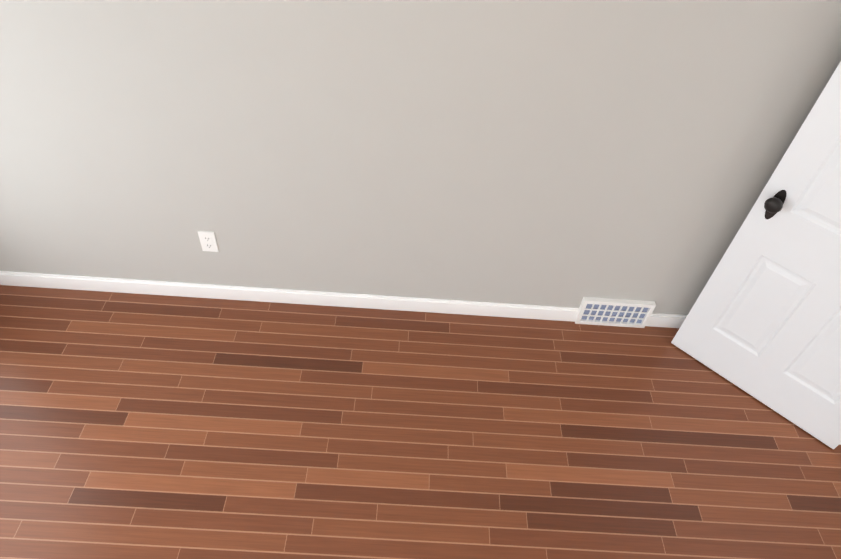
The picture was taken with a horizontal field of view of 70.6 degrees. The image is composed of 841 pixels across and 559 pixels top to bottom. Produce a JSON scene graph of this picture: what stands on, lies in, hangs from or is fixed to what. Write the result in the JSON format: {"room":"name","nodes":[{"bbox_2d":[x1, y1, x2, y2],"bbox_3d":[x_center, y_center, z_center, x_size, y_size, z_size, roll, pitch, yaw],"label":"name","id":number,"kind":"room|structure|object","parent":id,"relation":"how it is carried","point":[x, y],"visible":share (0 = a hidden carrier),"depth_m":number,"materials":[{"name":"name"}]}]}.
{"room":"empty room","nodes":[
{"label":"empty room","id":0,"kind":"room"},
{"bbox_2d":[0,285,840,558],"bbox_3d":[3.508,0.580,2.818,11.420,0.050,9.220,4,46,-1],"label":"floor","id":1,"kind":"structure","parent":0,"point":[140,426],"depth_m":2.40,"materials":[{"name":"brown wood"}]},
{"bbox_2d":[0,0,840,314],"bbox_3d":[2.599,-0.571,2.111,9.420,2.440,0.120,4,46,-1],"label":"wall","id":2,"kind":"structure","parent":0,"point":[554,152],"depth_m":2.19,"materials":[{"name":"beige paint"}]},
{"bbox_2d":[198,231,218,251],"bbox_3d":[-0.926,-0.164,2.594,0.070,0.114,0.007,4,46,-1],"label":"electrical outlet plate","id":3,"kind":"object","parent":2,"relation":"attached to","point":[208,242],"visible":1,"depth_m":2.59,"materials":[{"name":"white plastic"}]},
{"bbox_2d":[0,271,578,321],"bbox_3d":[-0.636,0.080,2.833,2.792,0.088,0.016,4,46,-1],"label":"baseboard","id":4,"kind":"structure","parent":2,"relation":"attached to","point":[151,287],"depth_m":2.82,"materials":[{"name":"white paint"}]},
{"bbox_2d":[575,297,655,327],"bbox_3d":[0.927,0.159,2.840,0.340,0.169,0.026,4,46,-1],"label":"air vent","id":5,"kind":"object","parent":2,"relation":"in","point":[614,312],"visible":1,"depth_m":2.83,"materials":[{"name":"white metal"}]},
{"bbox_2d":[645,313,686,327],"bbox_3d":[1.445,0.215,2.887,0.705,0.088,0.016,4,46,-1],"label":"baseboard","id":6,"kind":"structure","parent":2,"relation":"attached to","point":[656,319],"depth_m":2.87,"materials":[{"name":"white paint"}]},
{"bbox_2d":[671,61,840,448],"bbox_3d":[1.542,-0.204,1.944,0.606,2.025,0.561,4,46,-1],"label":"bedroom door","id":7,"kind":"structure","parent":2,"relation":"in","point":[761,322],"depth_m":2.33,"materials":[{"name":"white paint"}]}
]}

